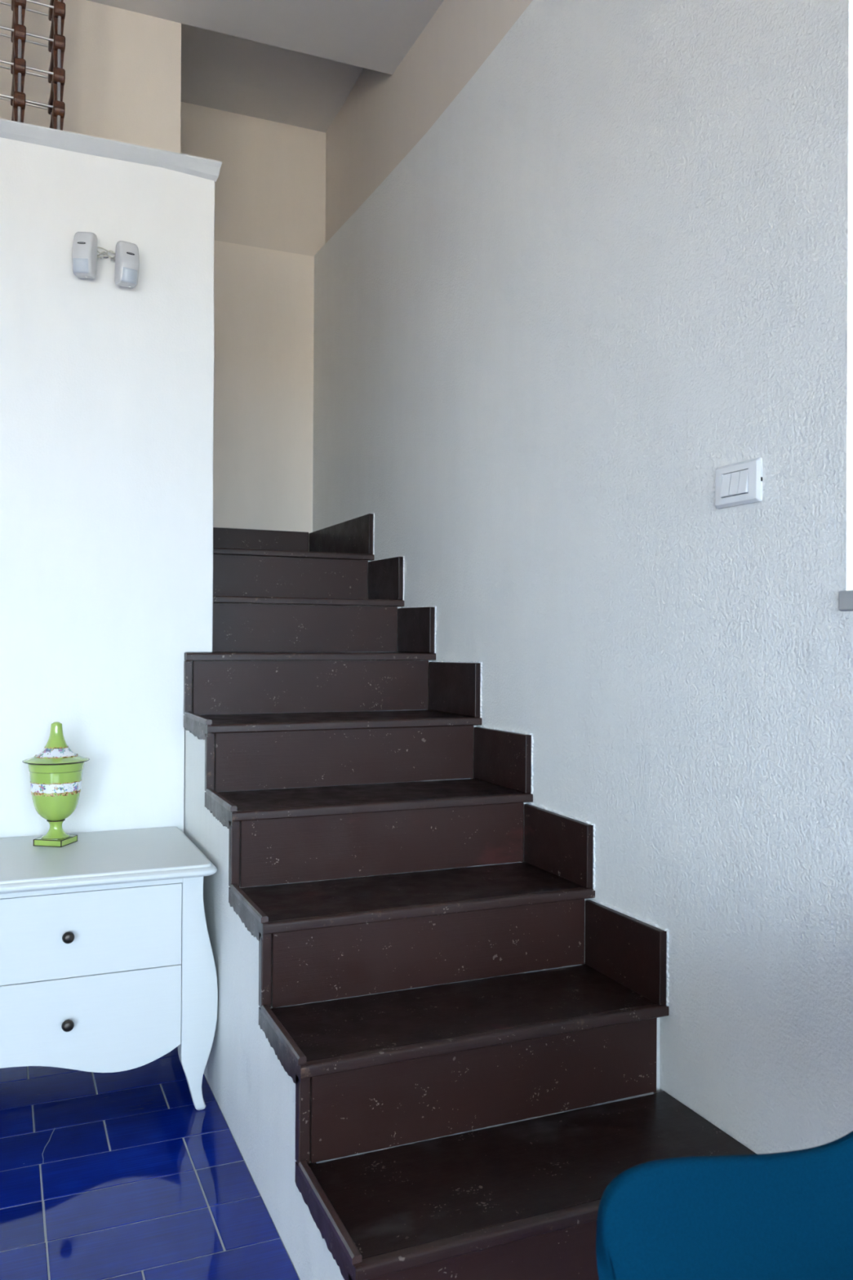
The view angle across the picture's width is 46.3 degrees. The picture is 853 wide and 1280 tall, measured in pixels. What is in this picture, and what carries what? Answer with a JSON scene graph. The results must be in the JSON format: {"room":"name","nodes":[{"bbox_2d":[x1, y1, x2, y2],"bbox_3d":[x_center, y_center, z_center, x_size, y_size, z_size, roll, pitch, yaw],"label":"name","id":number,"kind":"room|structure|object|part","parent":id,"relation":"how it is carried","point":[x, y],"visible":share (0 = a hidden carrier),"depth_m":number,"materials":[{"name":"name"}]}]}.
{"room":"home staircase","nodes":[
{"label":"home staircase","id":0,"kind":"room"},
{"bbox_2d":[0,0,181,153],"bbox_3d":[-2.738,-1.872,2.539,4.133,1.100,0.160,0,0,-23],"label":"wall","id":1,"kind":"structure","parent":0,"point":[122,68],"depth_m":3.19,"materials":[{"name":"white paint"}]},
{"bbox_2d":[0,137,214,837],"bbox_3d":[-2.610,-0.088,2.235,4.152,2.532,0.500,0,0,-23],"label":"wall","id":2,"kind":"structure","parent":0,"point":[107,388],"depth_m":2.71,"materials":[{"name":"white paint"}]},
{"bbox_2d":[0,0,65,130],"bbox_3d":[-1.159,-1.702,2.828,0.235,0.713,0.214,0,0,-26],"label":"railing","id":3,"kind":"object","parent":2,"relation":"on","point":[55,107],"visible":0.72,"depth_m":2.78,"materials":[{"name":"brown wood"}]},
{"bbox_3d":[-1.248,-1.573,2.892,0.077,0.006,0.007,0,0,-26],"label":"rod","id":4,"kind":"part","parent":3,"relation":"part of","materials":[{"name":"metal"}]},
{"bbox_3d":[-1.247,-1.850,2.892,0.077,0.006,0.007,0,0,-26],"label":"rod","id":5,"kind":"part","parent":3,"relation":"part of","materials":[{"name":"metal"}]},
{"bbox_3d":[-1.247,-1.758,2.892,0.077,0.006,0.007,0,0,-26],"label":"rod","id":6,"kind":"part","parent":3,"relation":"part of","materials":[{"name":"metal"}]},
{"bbox_3d":[-1.248,-1.665,2.892,0.077,0.006,0.007,0,0,-26],"label":"rod","id":7,"kind":"part","parent":3,"relation":"part of","materials":[{"name":"metal"}]},
{"bbox_3d":[-1.163,-1.484,2.718,0.077,0.006,0.007,0,0,-26],"label":"rod","id":8,"kind":"part","parent":3,"relation":"part of","materials":[{"name":"metal"}]},
{"bbox_3d":[-1.162,-1.669,2.718,0.077,0.006,0.007,0,0,-26],"label":"rod","id":9,"kind":"part","parent":3,"relation":"part of","materials":[{"name":"metal"}]},
{"bbox_3d":[-1.163,-1.577,2.718,0.077,0.006,0.007,0,0,-26],"label":"rod","id":10,"kind":"part","parent":3,"relation":"part of","materials":[{"name":"metal"}]},
{"bbox_3d":[-1.156,-1.665,2.937,0.077,0.006,0.007,0,0,-26],"label":"rod","id":11,"kind":"part","parent":3,"relation":"part of","materials":[{"name":"metal"}]},
{"bbox_3d":[-1.156,-1.572,2.937,0.077,0.006,0.007,0,0,-26],"label":"rod","id":12,"kind":"part","parent":3,"relation":"part of","materials":[{"name":"metal"}]},
{"bbox_3d":[-1.155,-1.850,2.937,0.077,0.006,0.007,0,0,-26],"label":"rod","id":13,"kind":"part","parent":3,"relation":"part of","materials":[{"name":"metal"}]},
{"bbox_3d":[-1.155,-1.757,2.937,0.077,0.006,0.007,0,0,-26],"label":"rod","id":14,"kind":"part","parent":3,"relation":"part of","materials":[{"name":"metal"}]},
{"bbox_3d":[-1.072,-1.484,2.763,0.077,0.006,0.007,0,0,-26],"label":"rod","id":15,"kind":"part","parent":3,"relation":"part of","materials":[{"name":"metal"}]},
{"bbox_3d":[-1.071,-1.576,2.763,0.077,0.006,0.007,0,0,-26],"label":"rod","id":16,"kind":"part","parent":3,"relation":"part of","materials":[{"name":"metal"}]},
{"bbox_3d":[-1.070,-1.761,2.763,0.077,0.006,0.007,0,0,-26],"label":"rod","id":17,"kind":"part","parent":3,"relation":"part of","materials":[{"name":"metal"}]},
{"bbox_3d":[-1.071,-1.669,2.763,0.077,0.006,0.007,0,0,-26],"label":"rod","id":18,"kind":"part","parent":3,"relation":"part of","materials":[{"name":"metal"}]},
{"bbox_2d":[71,231,97,278],"bbox_3d":[-0.902,-1.016,2.640,0.058,0.119,0.062,0,0,4],"label":"sensor","id":19,"kind":"object","parent":2,"relation":"attached to","point":[84,249],"visible":1,"depth_m":2.62,"materials":[{"name":"white plastic"}]},
{"bbox_2d":[97,246,115,261],"bbox_3d":[-0.865,-1.040,2.693,0.070,0.035,0.026,0,0,-23],"label":"cable","id":20,"kind":"object","parent":2,"relation":"attached to","point":[104,254],"visible":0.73,"depth_m":2.69,"materials":[{"name":"white plastic"}]},
{"bbox_2d":[0,118,222,182],"bbox_3d":[-2.500,-1.332,2.010,4.163,0.046,0.060,0,0,-23],"label":"trim","id":21,"kind":"structure","parent":2,"relation":"attached to","point":[209,169],"depth_m":2.69,"materials":[{"name":"grey paint"}]},
{"bbox_2d":[114,240,139,288],"bbox_3d":[-0.806,-1.006,2.680,0.053,0.117,0.062,0,0,-38],"label":"sensor","id":22,"kind":"object","parent":2,"relation":"attached to","point":[126,254],"visible":1,"depth_m":2.66,"materials":[{"name":"white plastic"}]},
{"bbox_2d":[0,1046,300,1279],"bbox_3d":[-1.027,1.130,-0.639,4.822,0.101,6.030,0,0,-23],"label":"floor","id":23,"kind":"structure","parent":0,"point":[117,1175],"depth_m":1.99,"materials":[{"name":"tile"}]},
{"bbox_2d":[0,826,217,1110],"bbox_3d":[-1.028,0.801,2.347,0.984,0.573,0.520,0,0,-23],"label":"dresser","id":24,"kind":"object","parent":23,"relation":"on","point":[107,962],"visible":1,"depth_m":2.24,"materials":[{"name":"white wood"}]},
{"bbox_2d":[22,721,89,847],"bbox_3d":[-0.937,0.361,2.525,0.160,0.308,0.160,0,0,-23],"label":"urn","id":25,"kind":"object","parent":24,"relation":"on","point":[55,773],"visible":1,"depth_m":2.49,"materials":[{"name":"green ceramic"}]},
{"bbox_3d":[-0.936,0.301,2.525,0.159,0.014,0.159,0,0,-23],"label":"lid","id":26,"kind":"part","parent":25,"relation":"part of","materials":[{"name":"green ceramic"}]},
{"bbox_2d":[27,761,84,821],"bbox_3d":[-0.937,0.381,2.525,0.136,0.145,0.136,0,0,-23],"label":"bowl","id":27,"kind":"object","parent":25,"relation":"on","point":[55,786],"depth_m":2.48,"materials":[{"name":"green ceramic"}]},
{"bbox_3d":[-0.785,0.842,2.184,0.026,0.026,0.029,0,0,-23],"label":"knob","id":28,"kind":"part","parent":24,"relation":"part of","materials":[{"name":"brown metal"}]},
{"bbox_3d":[-0.784,0.650,2.184,0.026,0.026,0.029,0,0,-23],"label":"knob","id":29,"kind":"part","parent":24,"relation":"part of","materials":[{"name":"brown metal"}]},
{"bbox_3d":[-0.942,0.856,2.143,0.814,0.223,0.019,0,0,-23],"label":"drawer","id":30,"kind":"part","parent":24,"relation":"part of","materials":[{"name":"white wood"}]},
{"bbox_3d":[-0.941,0.650,2.143,0.814,0.186,0.019,0,0,-23],"label":"drawer","id":31,"kind":"part","parent":24,"relation":"part of","materials":[{"name":"white wood"}]},
{"bbox_3d":[-0.940,0.549,2.144,0.816,0.013,0.022,0,0,-23],"label":"rail","id":32,"kind":"part","parent":24,"relation":"part of","materials":[{"name":"white wood"}]},
{"bbox_3d":[-0.535,0.818,2.336,0.085,0.544,0.056,0,0,-23],"label":"leg","id":33,"kind":"part","parent":24,"relation":"part of","materials":[{"name":"white wood"}]},
{"bbox_2d":[183,512,756,1279],"bbox_3d":[-0.295,0.317,2.839,0.754,1.553,2.767,0,0,-23],"label":"staircase","id":34,"kind":"structure","parent":23,"relation":"on","point":[433,1056],"depth_m":2.08,"materials":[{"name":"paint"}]},
{"bbox_3d":[-0.663,0.132,2.772,0.020,0.149,0.024,0,0,-23],"label":"corner trim","id":35,"kind":"part","parent":34,"relation":"part of","materials":[{"name":"brown paint"}]},
{"bbox_3d":[-0.539,0.303,2.479,0.020,0.145,0.024,0,0,-23],"label":"corner trim","id":36,"kind":"part","parent":34,"relation":"part of","materials":[{"name":"brown paint"}]},
{"bbox_3d":[-0.426,0.473,2.213,0.020,0.147,0.024,0,0,-23],"label":"corner trim","id":37,"kind":"part","parent":34,"relation":"part of","materials":[{"name":"brown paint"}]},
{"bbox_3d":[-0.316,0.644,1.952,0.020,0.146,0.024,0,0,-23],"label":"corner trim","id":38,"kind":"part","parent":34,"relation":"part of","materials":[{"name":"brown paint"}]},
{"bbox_3d":[-0.212,0.816,1.705,0.020,0.150,0.024,0,0,-23],"label":"corner trim","id":39,"kind":"part","parent":34,"relation":"part of","materials":[{"name":"brown paint"}]},
{"bbox_2d":[595,1130,852,1279],"bbox_3d":[0.498,0.690,0.669,0.600,0.810,0.620,0,0,-23],"label":"armchair","id":40,"kind":"object","parent":23,"relation":"on","point":[784,1215],"visible":1,"depth_m":0.88,"materials":[{"name":"blue fabric"}]},
{"bbox_2d":[180,101,325,551],"bbox_3d":[-1.685,-0.613,3.858,3.122,3.600,0.200,0,0,-23],"label":"wall","id":41,"kind":"structure","parent":0,"point":[263,421],"depth_m":4.18,"materials":[{"name":"beige paint"}]},
{"bbox_2d":[87,0,444,75],"bbox_3d":[-1.079,-2.114,-0.390,4.882,0.160,6.530,0,0,-23],"label":"ceiling","id":42,"kind":"structure","parent":0,"point":[376,35],"depth_m":3.27,"materials":[{"name":"paint"}]},
{"bbox_2d":[180,23,364,132],"bbox_3d":[-1.599,-2.305,3.378,2.882,0.217,0.810,0,0,-23],"label":"ceiling","id":43,"kind":"structure","parent":0,"point":[220,71],"depth_m":3.91,"materials":[{"name":"paint"}]},
{"bbox_2d":[325,0,533,243],"bbox_3d":[1.183,-1.983,0.897,0.307,0.840,7.522,0,0,-23],"label":"wall","id":44,"kind":"structure","parent":0,"point":[384,116],"depth_m":3.46,"materials":[{"name":"white paint"}]},
{"bbox_2d":[312,0,852,1154],"bbox_3d":[1.151,-0.221,0.877,0.360,2.836,7.510,0,0,-23],"label":"wall","id":45,"kind":"structure","parent":0,"point":[614,273],"depth_m":2.03,"materials":[{"name":"white paint"}]},
{"bbox_2d":[715,457,763,509],"bbox_3d":[0.556,-0.281,1.793,0.015,0.077,0.120,0,0,-23],"label":"light switch","id":46,"kind":"object","parent":45,"relation":"attached to","point":[740,483],"visible":1,"depth_m":1.78,"materials":[{"name":"white plastic"}]},
{"bbox_2d":[839,590,852,611],"bbox_3d":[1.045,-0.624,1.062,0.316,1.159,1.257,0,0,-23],"label":"window sill","id":47,"kind":"structure","parent":45,"relation":"in","point":[846,597],"depth_m":1.56,"materials":[{"name":"white paint"}]}
]}

